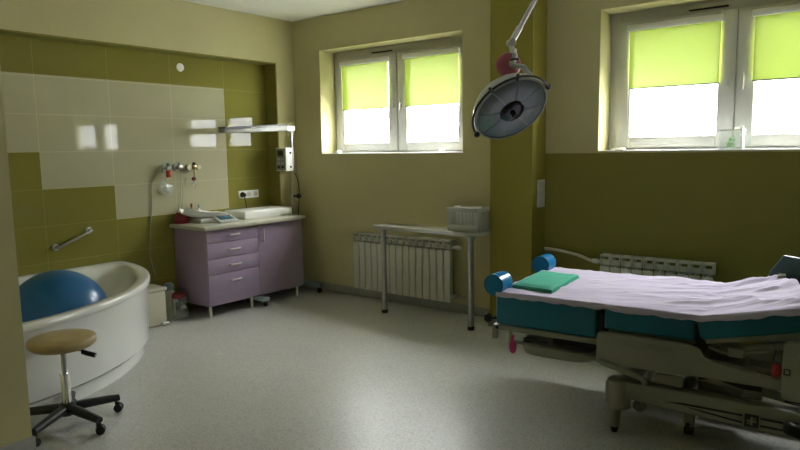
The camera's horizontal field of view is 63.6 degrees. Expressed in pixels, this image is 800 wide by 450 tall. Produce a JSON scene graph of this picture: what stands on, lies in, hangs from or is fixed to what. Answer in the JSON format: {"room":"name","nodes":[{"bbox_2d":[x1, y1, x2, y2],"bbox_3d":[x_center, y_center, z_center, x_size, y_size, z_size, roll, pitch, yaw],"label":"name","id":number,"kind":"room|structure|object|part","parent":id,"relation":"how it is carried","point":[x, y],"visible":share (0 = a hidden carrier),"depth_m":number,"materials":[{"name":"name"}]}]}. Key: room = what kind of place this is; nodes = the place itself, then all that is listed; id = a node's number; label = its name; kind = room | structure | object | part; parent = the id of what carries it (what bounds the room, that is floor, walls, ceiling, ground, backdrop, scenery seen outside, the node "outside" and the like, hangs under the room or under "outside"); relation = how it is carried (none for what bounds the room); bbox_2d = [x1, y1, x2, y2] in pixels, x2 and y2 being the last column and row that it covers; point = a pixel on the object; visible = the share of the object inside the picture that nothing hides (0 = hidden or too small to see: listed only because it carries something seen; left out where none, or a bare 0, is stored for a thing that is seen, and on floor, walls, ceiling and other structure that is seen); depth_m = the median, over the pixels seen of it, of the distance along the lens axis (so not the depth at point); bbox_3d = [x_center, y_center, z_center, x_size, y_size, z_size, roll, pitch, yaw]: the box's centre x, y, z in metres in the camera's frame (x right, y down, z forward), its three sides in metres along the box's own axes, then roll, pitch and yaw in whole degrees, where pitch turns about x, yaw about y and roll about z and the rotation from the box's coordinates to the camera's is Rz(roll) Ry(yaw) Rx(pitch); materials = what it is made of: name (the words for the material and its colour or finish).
{"room":"hospital room","nodes":[
{"label":"hospital room","id":0,"kind":"room"},
{"bbox_2d":[0,70,31,446],"bbox_3d":[-4.191,-0.121,2.233,2.355,2.940,4.310,4,9,37],"label":"wall","id":1,"kind":"structure","parent":0,"point":[15,420],"depth_m":3.25,"materials":[{"name":"beige paint"}]},
{"bbox_2d":[0,436,35,449],"bbox_3d":[-3.229,1.367,1.686,0.012,0.085,4.322,4,9,37],"label":"baseboard","id":2,"kind":"structure","parent":1,"relation":"attached to","point":[29,443],"depth_m":3.33,"materials":[{"name":"grey plastic"}]},
{"bbox_2d":[1,71,228,218],"bbox_3d":[-2.802,-0.649,5.653,0.330,1.229,2.865,4,9,37],"label":"wall tiles","id":3,"kind":"structure","parent":1,"relation":"attached to","point":[86,132],"depth_m":5.81,"materials":[{"name":"beige tile"}]},
{"bbox_2d":[163,178,169,192],"bbox_3d":[-2.205,-0.351,6.110,0.047,0.200,0.189,4,9,37],"label":"packet","id":4,"kind":"object","parent":3,"relation":"attached to","point":[165,189],"visible":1,"depth_m":6.11,"materials":[{"name":"clear plastic"}]},
{"bbox_2d":[161,163,171,177],"bbox_3d":[-2.199,-0.517,6.096,0.101,0.135,0.068,4,9,37],"label":"oxygen flowmeter","id":5,"kind":"object","parent":3,"relation":"attached to","point":[167,166],"visible":1,"depth_m":6.07,"materials":[{"name":"grey paint"}]},
{"bbox_2d":[149,168,165,274],"bbox_3d":[-2.278,-0.033,6.078,0.198,1.003,0.024,-6,9,-37],"label":"hose","id":6,"kind":"object","parent":5,"relation":"hanging from","point":[163,168],"visible":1,"depth_m":6.04,"materials":[{"name":"grey plastic"}]},
{"bbox_2d":[166,170,171,177],"bbox_3d":[-2.179,-0.483,6.085,0.052,0.069,0.052,4,9,37],"label":"jar","id":7,"kind":"object","parent":5,"relation":"on","point":[168,172],"depth_m":6.07,"materials":[{"name":"red plastic"}]},
{"bbox_2d":[172,162,182,170],"bbox_3d":[-2.129,-0.560,6.189,0.095,0.084,0.068,4,9,37],"label":"outlet","id":8,"kind":"object","parent":3,"relation":"attached to","point":[175,167],"visible":1,"depth_m":6.18,"materials":[{"name":"grey paint"}]},
{"bbox_2d":[185,162,201,174],"bbox_3d":[-2.031,-0.551,6.317,0.095,0.125,0.170,4,9,37],"label":"vacuum regulator","id":9,"kind":"object","parent":3,"relation":"attached to","point":[188,167],"visible":1,"depth_m":6.28,"materials":[{"name":"grey paint"}]},
{"bbox_2d":[0,34,269,310],"bbox_3d":[-2.623,-0.349,5.916,0.330,2.477,3.434,4,9,37],"label":"tiled wall","id":10,"kind":"structure","parent":1,"relation":"attached to","point":[43,218],"depth_m":5.72,"materials":[{"name":"green tile"}]},
{"bbox_2d":[52,227,92,250],"bbox_3d":[-2.757,0.117,5.464,0.065,0.174,0.347,4,9,37],"label":"grab bar","id":11,"kind":"object","parent":10,"relation":"attached to","point":[88,230],"visible":1,"depth_m":5.42,"materials":[{"name":"metal"}]},
{"bbox_2d":[0,29,274,64],"bbox_3d":[-2.447,-1.557,5.613,0.170,0.012,3.422,4,9,37],"label":"trim","id":12,"kind":"structure","parent":10,"relation":"attached to","point":[2,31],"depth_m":5.62,"materials":[{"name":"green paint"}]},
{"bbox_2d":[176,63,183,71],"bbox_3d":[-2.106,-1.512,6.192,0.012,0.080,0.080,4,9,37],"label":"air vent","id":13,"kind":"object","parent":10,"relation":"in","point":[180,67],"visible":1,"depth_m":6.19,"materials":[{"name":"white paint"}]},
{"bbox_2d":[238,190,258,198],"bbox_3d":[-1.625,-0.332,6.935,0.013,0.083,0.270,4,9,37],"label":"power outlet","id":14,"kind":"object","parent":10,"relation":"attached to","point":[249,193],"visible":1,"depth_m":6.94,"materials":[{"name":"white plastic"}]},
{"bbox_2d":[240,192,246,207],"bbox_3d":[-1.587,-0.238,6.946,0.049,0.252,0.286,4,9,37],"label":"power cord","id":15,"kind":"object","parent":14,"relation":"in","point":[242,194],"visible":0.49,"depth_m":6.84,"materials":[{"name":"black plastic"}]},
{"bbox_2d":[265,63,280,205],"bbox_3d":[-1.380,-0.509,7.107,0.170,2.477,0.012,4,9,37],"label":"trim","id":16,"kind":"structure","parent":10,"relation":"attached to","point":[270,70],"depth_m":7.04,"materials":[{"name":"green paint"}]},
{"bbox_2d":[0,0,297,289],"bbox_3d":[-2.573,-0.571,5.819,0.500,2.940,3.990,4,9,37],"label":"wall","id":17,"kind":"structure","parent":0,"point":[178,25],"depth_m":5.97,"materials":[{"name":"beige paint"}]},
{"bbox_2d":[182,0,404,21],"bbox_3d":[-0.271,-1.621,1.477,9.300,0.100,8.620,4,9,37],"label":"ceiling","id":18,"kind":"structure","parent":0,"point":[287,10],"depth_m":6.30,"materials":[{"name":"white paint"}]},
{"bbox_2d":[472,0,550,138],"bbox_3d":[0.723,-1.161,3.606,0.736,1.346,0.361,-4,8,-26],"label":"lamp","id":19,"kind":"object","parent":18,"relation":"hanging from","point":[509,104],"visible":1,"depth_m":3.56,"materials":[{"name":"grey metal"}]},
{"bbox_3d":[0.633,-0.614,3.578,0.034,0.039,0.039,-4,7,-25],"label":"handle","id":20,"kind":"part","parent":19,"relation":"part of","materials":[{"name":"black plastic"}]},
{"bbox_3d":[0.798,-1.340,3.600,0.402,0.656,0.038,-2,7,-11],"label":"spring arm","id":21,"kind":"part","parent":19,"relation":"part of","materials":[{"name":"white paint"}]},
{"bbox_2d":[31,286,799,449],"bbox_3d":[-0.225,1.397,1.835,9.300,0.100,8.620,4,9,37],"label":"floor","id":22,"kind":"structure","parent":0,"point":[311,369],"depth_m":4.14,"materials":[{"name":"plastic"}]},
{"bbox_2d":[26,328,123,446],"bbox_3d":[-1.888,0.886,3.688,0.573,0.528,0.577,4,9,37],"label":"stool","id":23,"kind":"object","parent":22,"relation":"on","point":[62,342],"visible":0.92,"depth_m":3.64,"materials":[{"name":"beige leather"}]},
{"bbox_3d":[-2.065,1.058,3.688,0.256,0.064,0.064,-2,7,-6],"label":"leg","id":24,"kind":"part","parent":23,"relation":"part of","materials":[{"name":"black plastic"}]},
{"bbox_3d":[-1.929,1.072,3.550,0.064,0.064,0.256,0,7,8],"label":"leg","id":25,"kind":"part","parent":23,"relation":"part of","materials":[{"name":"black plastic"}]},
{"bbox_3d":[-1.914,0.661,3.659,0.360,0.073,0.360,4,9,37],"label":"seat","id":26,"kind":"part","parent":23,"relation":"part of","materials":[{"name":"beige leather"}]},
{"bbox_3d":[-1.968,1.037,3.850,0.064,0.064,0.256,-4,7,-22],"label":"leg","id":27,"kind":"part","parent":23,"relation":"part of","materials":[{"name":"black plastic"}]},
{"bbox_3d":[-1.770,1.060,3.627,0.256,0.064,0.064,3,8,30],"label":"leg","id":28,"kind":"part","parent":23,"relation":"part of","materials":[{"name":"black plastic"}]},
{"bbox_3d":[-1.791,1.039,3.811,0.256,0.064,0.064,-7,9,-42],"label":"leg","id":29,"kind":"part","parent":23,"relation":"part of","materials":[{"name":"black plastic"}]},
{"bbox_2d":[18,260,149,418],"bbox_3d":[-2.365,0.741,4.726,1.652,0.585,1.652,4,9,37],"label":"bath","id":30,"kind":"object","parent":22,"relation":"on","point":[120,321],"visible":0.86,"depth_m":4.25,"materials":[{"name":"white ceramic"}]},
{"bbox_2d":[19,270,106,321],"bbox_3d":[-2.451,0.653,4.635,0.672,0.662,0.674,4,9,37],"label":"ball","id":31,"kind":"object","parent":30,"relation":"on","point":[48,293],"visible":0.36,"depth_m":4.42,"materials":[{"name":"blue rubber"}]},
{"bbox_2d":[18,260,149,331],"bbox_3d":[-2.365,0.710,4.722,1.652,0.523,1.652,4,9,37],"label":"basin","id":32,"kind":"object","parent":30,"relation":"in","point":[124,284],"depth_m":4.55,"materials":[{"name":"white ceramic"}]},
{"bbox_2d":[147,284,169,327],"bbox_3d":[-2.238,0.730,5.818,0.272,0.345,0.210,4,9,37],"label":"pedal bin","id":33,"kind":"object","parent":22,"relation":"on","point":[156,293],"visible":0.63,"depth_m":5.77,"materials":[{"name":"beige plastic"}]},
{"bbox_3d":[-2.254,0.576,5.811,0.237,0.035,0.210,4,9,37],"label":"lid","id":34,"kind":"part","parent":33,"relation":"part of","materials":[{"name":"beige plastic"}]},
{"bbox_2d":[163,282,175,316],"bbox_3d":[-2.187,0.707,6.119,0.106,0.320,0.106,4,9,37],"label":"bottle","id":35,"kind":"object","parent":22,"relation":"on","point":[170,306],"visible":0.77,"depth_m":6.08,"materials":[{"name":"beige plastic"}]},
{"bbox_2d":[171,291,187,312],"bbox_3d":[-2.055,0.750,6.016,0.138,0.255,0.138,4,9,37],"label":"bottle","id":36,"kind":"object","parent":22,"relation":"on","point":[178,294],"visible":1,"depth_m":5.96,"materials":[{"name":"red plastic"}]},
{"bbox_2d":[169,214,305,317],"bbox_3d":[-1.602,0.371,6.574,0.567,0.862,1.268,4,9,37],"label":"base cabinet","id":37,"kind":"object","parent":22,"relation":"on","point":[217,263],"visible":0.99,"depth_m":6.25,"materials":[{"name":"purple laminate"}]},
{"bbox_3d":[-2.144,0.788,6.332,0.022,0.106,0.022,4,9,37],"label":"leg","id":38,"kind":"part","parent":37,"relation":"part of","materials":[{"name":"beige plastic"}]},
{"bbox_3d":[-1.773,0.817,6.044,0.022,0.106,0.022,4,9,37],"label":"leg","id":39,"kind":"part","parent":37,"relation":"part of","materials":[{"name":"beige plastic"}]},
{"bbox_3d":[-1.602,0.087,6.178,0.020,0.120,0.600,4,9,37],"label":"drawer","id":40,"kind":"part","parent":37,"relation":"part of","materials":[{"name":"purple laminate"}]},
{"bbox_3d":[-1.600,0.223,6.194,0.020,0.144,0.600,4,9,37],"label":"drawer","id":41,"kind":"part","parent":37,"relation":"part of","materials":[{"name":"purple laminate"}]},
{"bbox_3d":[-1.597,0.370,6.211,0.020,0.143,0.600,4,9,37],"label":"drawer","id":42,"kind":"part","parent":37,"relation":"part of","materials":[{"name":"purple laminate"}]},
{"bbox_3d":[-1.594,0.590,6.237,0.020,0.290,0.600,4,9,37],"label":"drawer","id":43,"kind":"part","parent":37,"relation":"part of","materials":[{"name":"purple laminate"}]},
{"bbox_2d":[169,214,305,231],"bbox_3d":[-1.608,-0.039,6.525,0.567,0.036,1.268,4,9,37],"label":"countertop","id":44,"kind":"structure","parent":37,"relation":"on","point":[210,226],"depth_m":6.20,"materials":[{"name":"beige laminate"}]},
{"bbox_2d":[174,212,188,223],"bbox_3d":[-2.106,-0.073,6.222,0.105,0.115,0.160,4,9,37],"label":"bag","id":45,"kind":"object","parent":44,"relation":"on","point":[179,218],"visible":0.84,"depth_m":6.18,"materials":[{"name":"red plastic"}]},
{"bbox_2d":[179,207,238,223],"bbox_3d":[-1.863,-0.097,6.278,0.394,0.180,0.500,4,9,37],"label":"scale","id":46,"kind":"object","parent":44,"relation":"on","point":[203,216],"visible":0.99,"depth_m":6.23,"materials":[{"name":"white plastic"}]},
{"bbox_2d":[179,207,227,217],"bbox_3d":[-1.912,-0.133,6.312,0.270,0.116,0.500,4,9,37],"label":"tray","id":47,"kind":"object","parent":46,"relation":"on","point":[188,212],"depth_m":6.20,"materials":[{"name":"white paint"}]},
{"bbox_2d":[225,206,291,219],"bbox_3d":[-1.483,-0.134,6.796,0.330,0.082,0.635,4,9,37],"label":"mat","id":48,"kind":"object","parent":44,"relation":"on","point":[264,211],"visible":0.87,"depth_m":6.66,"materials":[{"name":"white paint"}]},
{"bbox_3d":[-1.229,0.319,6.686,0.020,0.712,0.597,4,9,37],"label":"door","id":49,"kind":"part","parent":37,"relation":"part of","materials":[{"name":"purple laminate"}]},
{"bbox_2d":[218,124,322,306],"bbox_3d":[-1.340,-0.130,6.682,0.456,1.822,1.020,4,9,37],"label":"radiant warmer","id":50,"kind":"object","parent":22,"relation":"on","point":[284,156],"visible":0.8,"depth_m":6.91,"materials":[{"name":"metal"}]},
{"bbox_2d":[218,124,287,132],"bbox_3d":[-1.478,-0.979,6.551,0.111,0.100,0.820,4,9,37],"label":"hood","id":51,"kind":"object","parent":50,"relation":"attached to","point":[282,127],"depth_m":6.49,"materials":[{"name":"white plastic"}]},
{"bbox_3d":[-1.281,-0.704,6.941,0.149,0.230,0.005,4,9,37],"label":"control panel","id":52,"kind":"part","parent":50,"relation":"part of","materials":[{"name":"grey plastic"}]},
{"bbox_3d":[-1.229,0.671,6.824,0.355,0.085,0.825,4,9,37],"label":"frame","id":53,"kind":"part","parent":50,"relation":"part of","materials":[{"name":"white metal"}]},
{"bbox_3d":[-1.160,-0.174,7.040,0.034,1.660,0.034,4,9,37],"label":"post","id":54,"kind":"part","parent":50,"relation":"part of","materials":[{"name":"metal"}]},
{"bbox_2d":[373,223,488,330],"bbox_3d":[0.326,0.429,5.930,1.138,0.840,0.478,4,9,37],"label":"table","id":55,"kind":"object","parent":22,"relation":"on","point":[471,236],"visible":1,"depth_m":5.65,"materials":[{"name":"grey laminate"}]},
{"bbox_3d":[-0.151,0.418,6.102,0.084,0.776,0.084,4,9,37],"label":"leg","id":56,"kind":"part","parent":55,"relation":"part of","materials":[{"name":"metal"}]},
{"bbox_2d":[447,205,489,231],"bbox_3d":[0.595,-0.056,5.571,0.312,0.198,0.227,4,9,37],"label":"basket","id":57,"kind":"object","parent":55,"relation":"on","point":[482,214],"visible":0.87,"depth_m":5.49,"materials":[{"name":"grey paint"}]},
{"bbox_2d":[454,206,475,225],"bbox_3d":[0.575,-0.059,5.543,0.267,0.207,0.046,4,9,37],"label":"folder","id":58,"kind":"object","parent":57,"relation":"in","point":[454,206],"visible":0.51,"depth_m":5.54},
{"bbox_3d":[0.600,0.481,5.472,0.084,0.776,0.084,4,9,37],"label":"leg","id":59,"kind":"part","parent":55,"relation":"part of","materials":[{"name":"metal"}]},
{"bbox_2d":[484,253,799,439],"bbox_3d":[1.634,0.653,3.606,2.164,0.904,0.990,4,8,33],"label":"bed","id":60,"kind":"object","parent":22,"relation":"on","point":[730,371],"visible":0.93,"depth_m":3.31,"materials":[{"name":"teal plastic"}]},
{"bbox_3d":[0.543,0.548,3.813,0.090,0.056,0.054,1,7,14],"label":"star knob","id":61,"kind":"part","parent":60,"relation":"part of","materials":[{"name":"black plastic"}]},
{"bbox_3d":[0.654,0.692,3.748,0.046,0.110,0.031,4,9,37],"label":"release pull","id":62,"kind":"part","parent":60,"relation":"part of","materials":[{"name":"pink plastic"}]},
{"bbox_3d":[0.774,0.660,3.686,0.141,0.019,0.014,4,8,34],"label":"release lever","id":63,"kind":"part","parent":60,"relation":"part of","materials":[{"name":"black plastic"}]},
{"bbox_3d":[1.050,0.458,3.991,0.592,0.190,0.870,4,8,33],"label":"foot mattress","id":64,"kind":"part","parent":60,"relation":"part of","materials":[{"name":"teal plastic"}]},
{"bbox_3d":[1.047,0.568,4.007,0.614,0.031,0.878,4,8,33],"label":"foot frame","id":65,"kind":"part","parent":60,"relation":"part of","materials":[{"name":"beige metal"}]},
{"bbox_3d":[0.868,0.701,3.632,0.481,0.044,0.020,4,8,33],"label":"tray rail","id":66,"kind":"part","parent":60,"relation":"part of","materials":[{"name":"beige metal"}]},
{"bbox_2d":[523,334,595,361],"bbox_3d":[1.087,0.686,3.971,0.494,0.068,0.858,4,9,37],"label":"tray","id":67,"kind":"object","parent":60,"relation":"on","point":[554,350],"depth_m":3.66,"materials":[{"name":"grey metal"}]},
{"bbox_2d":[496,267,799,321],"bbox_3d":[1.453,0.341,3.704,1.561,0.156,0.890,4,8,33],"label":"sheet","id":68,"kind":"object","parent":60,"relation":"on","point":[680,298],"visible":0.86,"depth_m":3.54,"materials":[{"name":"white fabric"}]},
{"bbox_2d":[511,271,578,293],"bbox_3d":[0.900,0.344,3.983,0.269,0.036,0.550,3,8,32],"label":"folded cloth","id":69,"kind":"object","parent":68,"relation":"on","point":[550,282],"visible":1,"depth_m":3.88,"materials":[{"name":"teal fabric"}]},
{"bbox_3d":[1.514,0.458,3.680,0.447,0.130,0.870,4,8,33],"label":"seat mattress","id":70,"kind":"part","parent":60,"relation":"part of","materials":[{"name":"teal leather"}]},
{"bbox_3d":[1.570,0.682,3.135,1.225,0.174,0.030,4,8,33],"label":"panel","id":71,"kind":"part","parent":60,"relation":"part of","materials":[{"name":"beige plastic"}]},
{"bbox_3d":[1.846,0.625,3.478,1.150,0.163,0.810,4,8,33],"label":"frame","id":72,"kind":"part","parent":60,"relation":"part of","materials":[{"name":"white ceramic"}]},
{"bbox_3d":[2.043,0.402,3.295,0.901,0.289,0.885,4,9,37],"label":"mattress","id":73,"kind":"part","parent":60,"relation":"part of","materials":[{"name":"teal leather"}]},
{"bbox_3d":[1.732,0.616,2.989,0.018,0.081,0.010,4,9,37],"label":"emergency cord","id":74,"kind":"part","parent":60,"relation":"part of","materials":[{"name":"black plastic"}]},
{"bbox_3d":[1.738,0.672,2.981,0.044,0.070,0.038,4,9,37],"label":"emergency knob","id":75,"kind":"part","parent":60,"relation":"part of","materials":[{"name":"red plastic"}]},
{"bbox_3d":[2.369,0.284,3.646,0.500,0.203,0.030,4,8,33],"label":"rail","id":76,"kind":"part","parent":60,"relation":"part of","materials":[{"name":"teal plastic"}]},
{"bbox_3d":[1.935,0.675,2.842,0.435,0.280,0.032,4,8,33],"label":"control panel","id":77,"kind":"part","parent":60,"relation":"part of","materials":[{"name":"beige plastic"}]},
{"bbox_2d":[490,0,546,315],"bbox_3d":[0.990,-0.579,5.431,0.388,2.940,0.245,4,9,37],"label":"wall pillar","id":78,"kind":"structure","parent":0,"point":[517,226],"depth_m":5.33,"materials":[{"name":"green paint"}]},
{"bbox_2d":[488,319,495,326],"bbox_3d":[0.933,0.851,5.498,0.412,0.085,0.012,4,9,37],"label":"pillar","id":79,"kind":"structure","parent":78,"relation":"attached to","point":[493,321],"depth_m":5.60,"materials":[{"name":"grey plastic"}]},
{"bbox_2d":[537,179,544,207],"bbox_3d":[1.175,-0.263,5.374,0.014,0.230,0.137,4,9,37],"label":"switch panel","id":80,"kind":"object","parent":78,"relation":"attached to","point":[540,183],"visible":1,"depth_m":5.36,"materials":[{"name":"white paint"}]},
{"bbox_2d":[292,0,799,344],"bbox_3d":[2.251,-0.531,4.867,9.300,2.940,0.400,4,9,37],"label":"wall","id":81,"kind":"structure","parent":0,"point":[738,211],"depth_m":5.32,"materials":[{"name":"beige paint"}]},
{"bbox_2d":[322,35,462,153],"bbox_3d":[-0.051,-1.270,6.497,1.791,1.094,0.311,4,9,37],"label":"window","id":82,"kind":"structure","parent":81,"relation":"in","point":[400,142],"depth_m":6.56,"materials":[{"name":"white plastic"}]},
{"bbox_2d":[339,56,388,110],"bbox_3d":[-0.379,-1.370,6.794,0.668,0.730,0.039,4,9,37],"label":"roller blind","id":83,"kind":"object","parent":82,"relation":"attached to","point":[364,81],"visible":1,"depth_m":6.78,"materials":[{"name":"green fabric"}]},
{"bbox_3d":[-0.346,-1.279,6.845,0.844,0.980,0.060,4,9,37],"label":"sash","id":84,"kind":"part","parent":82,"relation":"part of","materials":[{"name":"white plastic"}]},
{"bbox_3d":[-0.064,-0.729,6.534,1.791,0.010,0.241,4,9,37],"label":"sill","id":85,"kind":"part","parent":82,"relation":"part of","materials":[{"name":"white paint"}]},
{"bbox_3d":[-0.003,-1.217,6.516,0.024,0.120,0.050,4,9,37],"label":"handle","id":86,"kind":"part","parent":82,"relation":"part of","materials":[{"name":"white plastic"}]},
{"bbox_3d":[0.327,-1.228,6.328,0.842,0.980,0.060,4,9,37],"label":"sash","id":87,"kind":"part","parent":82,"relation":"part of","materials":[{"name":"white plastic"}]},
{"bbox_2d":[402,47,459,106],"bbox_3d":[0.295,-1.319,6.277,0.666,0.730,0.039,4,9,37],"label":"roller blind","id":88,"kind":"object","parent":82,"relation":"attached to","point":[431,77],"visible":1,"depth_m":6.26,"materials":[{"name":"fabric"}]},
{"bbox_2d":[301,279,489,316],"bbox_3d":[-0.104,0.736,6.603,2.612,0.085,0.012,4,9,37],"label":"baseboard","id":89,"kind":"structure","parent":81,"relation":"attached to","point":[454,307],"depth_m":6.47,"materials":[{"name":"grey plastic"}]},
{"bbox_2d":[353,231,467,302],"bbox_3d":[0.075,0.396,6.346,1.318,0.585,0.124,4,9,37],"label":"radiator","id":90,"kind":"object","parent":81,"relation":"attached to","point":[419,270],"visible":0.94,"depth_m":6.27,"materials":[{"name":"white metal"}]},
{"bbox_2d":[591,253,715,280],"bbox_3d":[1.893,0.534,4.949,0.948,0.585,0.124,4,9,37],"label":"radiator","id":91,"kind":"object","parent":81,"relation":"attached to","point":[615,268],"visible":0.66,"depth_m":4.85,"materials":[{"name":"white metal"}]},
{"bbox_2d":[544,247,591,261],"bbox_3d":[1.392,0.243,5.312,0.455,0.084,0.030,6,9,43],"label":"pipe","id":92,"kind":"object","parent":91,"relation":"attached to","point":[545,248],"visible":1,"depth_m":5.30,"materials":[{"name":"beige plastic"}]},
{"bbox_2d":[598,0,799,151],"bbox_3d":[2.413,-1.083,4.604,1.910,1.094,0.311,4,9,37],"label":"window","id":93,"kind":"structure","parent":81,"relation":"in","point":[736,88],"depth_m":4.74,"materials":[{"name":"white plastic"}]},
{"bbox_2d":[627,14,723,118],"bbox_3d":[2.071,-1.184,4.912,0.692,0.730,0.039,4,9,37],"label":"roller blind","id":94,"kind":"object","parent":93,"relation":"attached to","point":[685,51],"visible":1,"depth_m":4.89,"materials":[{"name":"green fabric"}]},
{"bbox_3d":[1.814,-1.184,5.128,0.003,0.688,0.003,4,9,37],"label":"pull cord","id":95,"kind":"part","parent":94,"relation":"part of","materials":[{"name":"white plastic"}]},
{"bbox_3d":[2.103,-1.093,4.963,0.868,0.980,0.060,4,9,37],"label":"sash","id":96,"kind":"part","parent":93,"relation":"part of","materials":[{"name":"white plastic"}]},
{"bbox_3d":[2.400,-0.542,4.640,1.910,0.010,0.241,4,9,37],"label":"sill","id":97,"kind":"part","parent":93,"relation":"part of","materials":[{"name":"white paint"}]},
{"bbox_2d":[689,5,728,11],"bbox_3d":[2.271,-1.595,4.749,0.270,0.013,0.012,4,9,37],"label":"vent","id":98,"kind":"object","parent":93,"relation":"attached to","point":[697,8],"depth_m":4.75,"materials":[{"name":"plastic"}]},
{"bbox_3d":[2.389,-1.043,4.701,0.024,0.070,0.012,4,9,37],"label":"handle","id":99,"kind":"part","parent":93,"relation":"part of","materials":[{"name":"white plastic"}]},
{"bbox_2d":[718,126,745,146],"bbox_3d":[2.359,-0.622,4.586,0.159,0.161,0.118,4,9,37],"label":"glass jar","id":100,"kind":"object","parent":93,"relation":"on","point":[729,143],"visible":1,"depth_m":4.56,"materials":[{"name":"clear glass"}]},
{"bbox_3d":[2.455,-1.030,4.627,0.024,0.120,0.050,4,9,37],"label":"handle","id":101,"kind":"part","parent":93,"relation":"part of","materials":[{"name":"white plastic"}]},
{"bbox_3d":[2.817,-1.038,4.414,0.922,0.980,0.060,4,9,37],"label":"sash","id":102,"kind":"part","parent":93,"relation":"part of","materials":[{"name":"white plastic"}]},
{"bbox_2d":[752,4,799,81],"bbox_3d":[2.785,-1.129,4.363,0.746,0.730,0.039,4,9,37],"label":"roller blind","id":103,"kind":"object","parent":93,"relation":"attached to","point":[777,29],"visible":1,"depth_m":4.48,"materials":[{"name":"green fabric"}]},
{"label":"outside","id":104,"kind":"structure","parent":0,"visible":0},
{"bbox_3d":[21.283,-1.549,28.138,90.000,0.100,59.600,4,9,37],"label":"terrain","id":105,"kind":"structure","parent":104,"visible":0},
{"bbox_2d":[348,113,799,142],"bbox_3d":[8.701,-4.654,41.053,34.000,3.400,6.060,4,9,37],"label":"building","id":106,"kind":"structure","parent":105,"relation":"on","point":[781,123],"depth_m":33.28,"materials":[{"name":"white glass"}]}
]}

